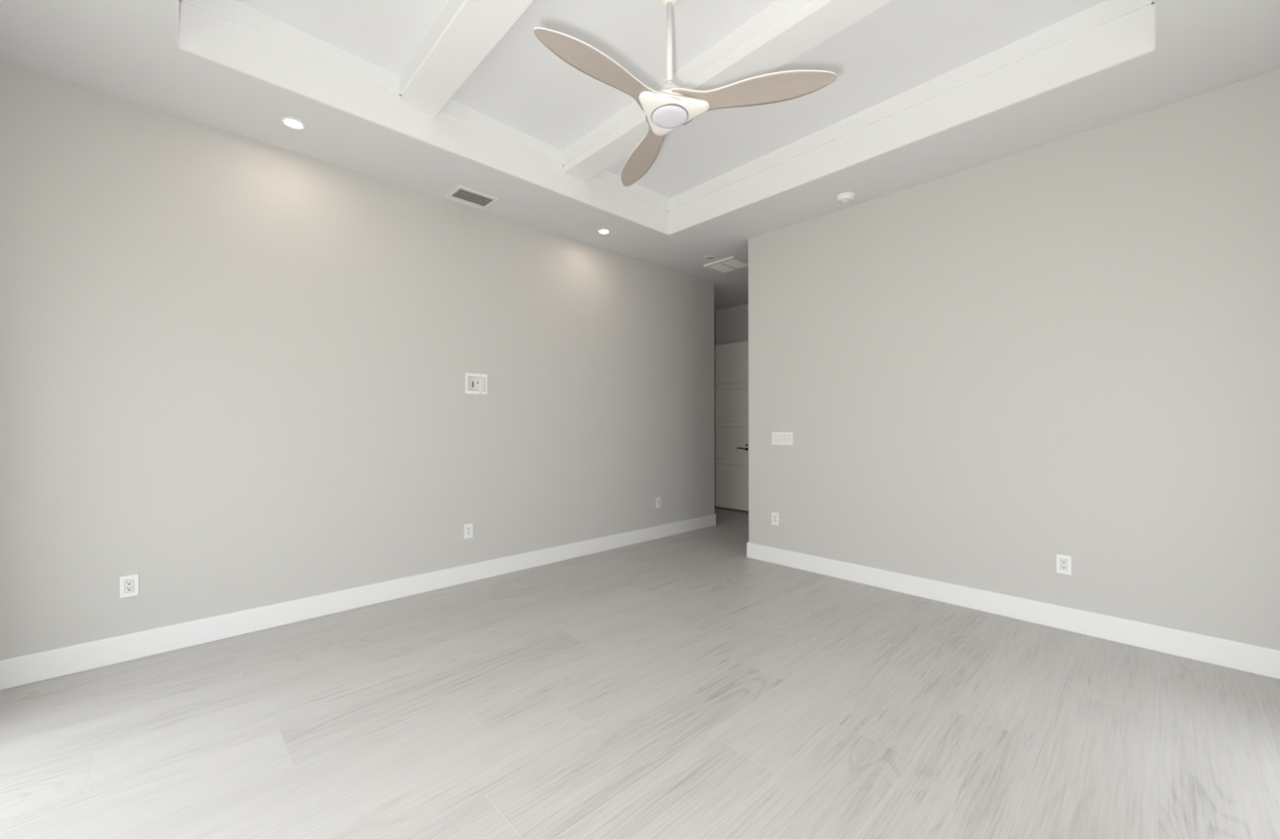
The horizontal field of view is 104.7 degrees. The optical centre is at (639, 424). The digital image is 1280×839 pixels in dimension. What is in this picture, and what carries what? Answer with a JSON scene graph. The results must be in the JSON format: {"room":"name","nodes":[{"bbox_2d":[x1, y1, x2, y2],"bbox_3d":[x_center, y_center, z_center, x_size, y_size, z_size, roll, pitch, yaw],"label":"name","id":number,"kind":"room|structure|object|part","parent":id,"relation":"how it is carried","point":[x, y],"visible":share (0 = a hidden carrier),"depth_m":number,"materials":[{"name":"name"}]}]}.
{"room":"empty bedroom","nodes":[
{"label":"empty bedroom","id":0,"kind":"room"},
{"bbox_2d":[0,60,714,660],"bbox_3d":[-1.207,-0.243,4.257,5.796,3.042,0.120,0,0,-44],"label":"wall","id":1,"kind":"structure","parent":0,"point":[233,367],"depth_m":3.14,"materials":[{"name":"beige paint"}]},
{"bbox_2d":[120,573,138,598],"bbox_3d":[-2.772,0.879,2.680,0.071,0.115,0.008,0,0,-44],"label":"wall outlet","id":2,"kind":"object","parent":1,"relation":"attached to","point":[129,584],"visible":1,"depth_m":2.68,"materials":[{"name":"white plastic"}]},
{"bbox_2d":[124,579,133,592],"bbox_3d":[-2.772,0.879,2.680,0.033,0.067,0.007,0,0,-44],"label":"receptacle","id":3,"kind":"object","parent":2,"relation":"attached to","point":[129,584],"depth_m":2.68,"materials":[{"name":"white plastic"}]},
{"bbox_2d":[0,514,715,690],"bbox_3d":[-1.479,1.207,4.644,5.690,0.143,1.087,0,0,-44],"label":"baseboard","id":4,"kind":"structure","parent":1,"relation":"attached to","point":[25,669],"depth_m":3.14,"materials":[{"name":"white paint"}]},
{"bbox_2d":[464,523,472,538],"bbox_3d":[-1.387,0.867,3.995,0.071,0.115,0.008,0,0,-44],"label":"wall outlet","id":5,"kind":"object","parent":1,"relation":"attached to","point":[468,527],"visible":1,"depth_m":3.99,"materials":[{"name":"white plastic"}]},
{"bbox_2d":[466,526,471,535],"bbox_3d":[-1.388,0.867,3.995,0.033,0.067,0.007,0,0,-44],"label":"receptacle","id":6,"kind":"object","parent":5,"relation":"attached to","point":[468,528],"depth_m":3.99,"materials":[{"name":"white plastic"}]},
{"bbox_2d":[465,373,487,394],"bbox_3d":[-1.360,-0.329,4.066,0.184,0.167,0.068,0,0,-44],"label":"media box","id":7,"kind":"object","parent":1,"relation":"attached to","point":[475,384],"visible":0.96,"depth_m":4.08,"materials":[{"name":"white plastic"}]},
{"bbox_3d":[-1.378,-0.326,4.083,0.098,0.085,0.012,0,0,-44],"label":"device panel","id":8,"kind":"part","parent":7,"relation":"part of","materials":[{"name":"white plastic"}]},
{"bbox_2d":[656,497,661,508],"bbox_3d":[0.208,0.879,5.511,0.071,0.115,0.008,0,0,-44],"label":"wall outlet","id":9,"kind":"object","parent":1,"relation":"attached to","point":[658,500],"visible":1,"depth_m":5.51,"materials":[{"name":"white plastic"}]},
{"bbox_2d":[0,506,1279,838],"bbox_3d":[0.531,1.335,3.399,7.090,0.120,5.900,0,0,-44],"label":"floor","id":10,"kind":"structure","parent":0,"point":[688,685],"depth_m":2.06,"materials":[{"name":"grey wood"}]},
{"bbox_2d":[0,0,1279,311],"bbox_3d":[0.532,-1.982,3.392,7.130,0.429,5.920,0,0,-44],"label":"ceiling","id":11,"kind":"structure","parent":0,"point":[128,50],"depth_m":2.79,"materials":[{"name":"paint"}]},
{"bbox_2d":[177,0,181,46],"bbox_3d":[-1.072,-1.929,1.168,0.014,0.329,3.140,0,0,-44],"label":"trim","id":12,"kind":"structure","parent":11,"relation":"attached to","point":[178,0],"depth_m":2.15,"materials":[{"name":"white paint"}]},
{"bbox_2d":[280,116,306,129],"bbox_3d":[-2.029,-1.759,2.891,0.122,0.006,0.122,0,0,-44],"label":"recessed light","id":13,"kind":"object","parent":11,"relation":"in","point":[291,122],"visible":1,"depth_m":2.89,"materials":[{"name":"white paint"}]},
{"bbox_2d":[285,120,301,127],"bbox_3d":[-2.029,-1.760,2.891,0.078,0.002,0.078,0,0,-44],"label":"diffuser","id":14,"kind":"object","parent":13,"relation":"attached to","point":[290,123],"depth_m":2.89,"materials":[{"name":"white"}]},
{"bbox_2d":[177,0,669,235],"bbox_3d":[-0.944,-1.929,3.456,3.346,0.329,0.023,0,0,-44],"label":"trim","id":15,"kind":"structure","parent":11,"relation":"attached to","point":[233,34],"depth_m":2.87,"materials":[{"name":"white paint"}]},
{"bbox_2d":[444,185,498,210],"bbox_3d":[-1.311,-1.758,3.843,0.325,0.010,0.277,0,0,-44],"label":"ceiling vent","id":16,"kind":"object","parent":11,"relation":"in","point":[460,194],"visible":1,"depth_m":3.83,"materials":[{"name":"metal"}]},
{"bbox_2d":[597,228,610,234],"bbox_3d":[-0.329,-1.762,4.523,0.122,0.006,0.122,0,0,-44],"label":"recessed light","id":17,"kind":"object","parent":11,"relation":"in","point":[603,231],"visible":1,"depth_m":4.51,"materials":[{"name":"white paint"}]},
{"bbox_2d":[600,230,608,233],"bbox_3d":[-0.329,-1.764,4.523,0.078,0.002,0.078,0,0,-44],"label":"diffuser","id":18,"kind":"object","parent":17,"relation":"attached to","point":[601,231],"depth_m":4.52,"materials":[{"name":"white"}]},
{"bbox_2d":[704,255,715,259],"bbox_3d":[0.741,-1.764,5.242,0.116,0.006,0.116,0,0,-44],"label":"recessed light","id":19,"kind":"object","parent":11,"relation":"in","point":[709,257],"visible":1,"depth_m":5.23,"materials":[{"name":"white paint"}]},
{"bbox_2d":[703,256,748,273],"bbox_3d":[0.972,-1.757,5.458,0.356,0.022,0.404,0,0,-44],"label":"ceiling vent","id":20,"kind":"object","parent":11,"relation":"in","point":[730,264],"visible":0.89,"depth_m":5.43,"materials":[{"name":"metal"}]},
{"bbox_2d":[709,263,734,272],"bbox_3d":[0.914,-1.751,5.533,0.290,0.005,0.164,0,0,-44],"label":"grille","id":21,"kind":"object","parent":20,"relation":"attached to","point":[721,268],"depth_m":5.54,"materials":[{"name":"white metal"}]},
{"bbox_2d":[722,259,748,268],"bbox_3d":[1.043,-1.752,5.396,0.290,0.005,0.164,0,0,-44],"label":"grille","id":22,"kind":"object","parent":20,"relation":"attached to","point":[733,264],"depth_m":5.39,"materials":[{"name":"white metal"}]},
{"bbox_2d":[835,191,855,203],"bbox_3d":[1.593,-1.747,3.829,0.144,0.044,0.144,0,0,-44],"label":"smoke detector","id":23,"kind":"object","parent":11,"relation":"attached to","point":[846,197],"visible":1,"depth_m":3.79,"materials":[{"name":"white plastic"}]},
{"bbox_2d":[668,0,1155,235],"bbox_3d":[1.351,-1.933,3.471,0.023,0.329,3.140,0,0,-44],"label":"tray ceiling side","id":24,"kind":"structure","parent":11,"relation":"attached to","point":[1108,33],"depth_m":2.96,"materials":[{"name":"white paint"}]},
{"bbox_2d":[1151,0,1155,48],"bbox_3d":[1.216,-1.933,1.183,3.346,0.329,0.014,0,0,-44],"label":"trim","id":25,"kind":"structure","parent":11,"relation":"attached to","point":[1152,1],"depth_m":2.23,"materials":[{"name":"white paint"}]},
{"bbox_2d":[234,0,1106,199],"bbox_3d":[0.137,-2.145,2.324,3.361,0.100,3.155,0,0,-44],"label":"ceiling","id":26,"kind":"structure","parent":0,"point":[901,46],"depth_m":2.79,"materials":[{"name":"white paint"}]},
{"bbox_2d":[399,0,533,118],"bbox_3d":[-0.292,-2.013,1.909,0.214,0.163,3.140,0,0,-44],"label":"ceiling beam","id":27,"kind":"structure","parent":26,"relation":"attached to","point":[465,32],"depth_m":2.56,"materials":[{"name":"white paint"}]},
{"bbox_2d":[533,0,836,186],"bbox_3d":[-0.004,-1.756,2.164,1.057,0.678,1.302,0,0,-44],"label":"ceiling fan","id":28,"kind":"object","parent":26,"relation":"hanging from","point":[669,108],"visible":1,"depth_m":2.17,"materials":[{"name":"oak"},{"name":"white plastic"}]},
{"bbox_3d":[-0.135,-1.458,2.031,0.682,0.049,0.215,0,0,-45],"label":"blade","id":29,"kind":"part","parent":28,"relation":"part of","materials":[{"name":"brown wood"}]},
{"bbox_3d":[0.019,-1.458,2.659,0.215,0.049,0.682,0,0,-19],"label":"blade","id":30,"kind":"part","parent":28,"relation":"part of","materials":[{"name":"brown wood"}]},
{"bbox_3d":[0.496,-1.459,2.167,0.682,0.049,0.215,0,0,19],"label":"blade","id":31,"kind":"part","parent":28,"relation":"part of","materials":[{"name":"brown wood"}]},
{"bbox_2d":[563,0,893,181],"bbox_3d":[0.567,-2.015,2.726,0.224,0.163,3.140,0,0,-44],"label":"ceiling beam","id":32,"kind":"structure","parent":26,"relation":"attached to","point":[785,29],"depth_m":2.65,"materials":[{"name":"white paint"}]},
{"bbox_2d":[714,304,748,345],"bbox_3d":[2.474,-0.250,6.441,0.120,3.042,4.170,0,0,-44],"label":"wall","id":33,"kind":"structure","parent":0,"point":[731,324],"depth_m":7.49,"materials":[{"name":"beige paint"}]},
{"bbox_2d":[748,68,1279,650],"bbox_3d":[2.314,-0.249,3.467,0.120,3.042,3.579,0,0,-44],"label":"wall","id":34,"kind":"structure","parent":0,"point":[983,375],"depth_m":3.07,"materials":[{"name":"beige paint"}]},
{"bbox_2d":[771,511,778,525],"bbox_3d":[1.235,0.867,4.512,0.008,0.115,0.071,0,0,-44],"label":"wall outlet","id":35,"kind":"object","parent":34,"relation":"attached to","point":[775,516],"visible":1,"depth_m":4.51,"materials":[{"name":"white plastic"}]},
{"bbox_2d":[773,515,777,522],"bbox_3d":[1.236,0.867,4.512,0.007,0.067,0.033,0,0,-44],"label":"receptacle","id":36,"kind":"object","parent":35,"relation":"attached to","point":[775,517],"depth_m":4.51,"materials":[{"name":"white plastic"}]},
{"bbox_2d":[772,431,792,444],"bbox_3d":[1.287,0.130,4.456,0.008,0.113,0.197,0,0,-44],"label":"light switch","id":37,"kind":"object","parent":34,"relation":"attached to","point":[778,437],"visible":1,"depth_m":4.45,"materials":[{"name":"white plastic"}]},
{"bbox_2d":[746,542,1279,679],"bbox_3d":[2.265,1.200,3.511,0.134,0.143,3.473,0,0,-44],"label":"baseboard","id":38,"kind":"structure","parent":34,"relation":"attached to","point":[1256,660],"depth_m":3.08,"materials":[{"name":"white paint"}]},
{"bbox_2d":[1056,554,1071,575],"bbox_3d":[2.621,0.869,3.053,0.008,0.115,0.071,0,0,-44],"label":"wall outlet","id":39,"kind":"object","parent":34,"relation":"attached to","point":[1064,562],"visible":1,"depth_m":3.05,"materials":[{"name":"white plastic"}]},
{"bbox_2d":[1060,558,1067,570],"bbox_3d":[2.621,0.869,3.053,0.007,0.067,0.033,0,0,-44],"label":"receptacle","id":40,"kind":"object","parent":39,"relation":"attached to","point":[1064,562],"depth_m":3.05,"materials":[{"name":"white plastic"}]},
{"bbox_3d":[0.552,-0.246,7.408,1.334,3.042,0.120,0,0,-44],"label":"wall","id":41,"kind":"structure","parent":0,"visible":0},
{"bbox_2d":[714,340,748,511],"bbox_3d":[1.255,0.027,7.362,0.100,2.441,0.914,0,0,-44],"label":"door","id":42,"kind":"structure","parent":41,"relation":"in","point":[731,360],"depth_m":7.30,"materials":[{"name":"paint"}]},
{"bbox_3d":[1.474,0.358,7.103,0.060,0.044,0.157,0,0,-44],"label":"handle","id":43,"kind":"part","parent":42,"relation":"part of","materials":[{"name":"black metal"}]}
]}

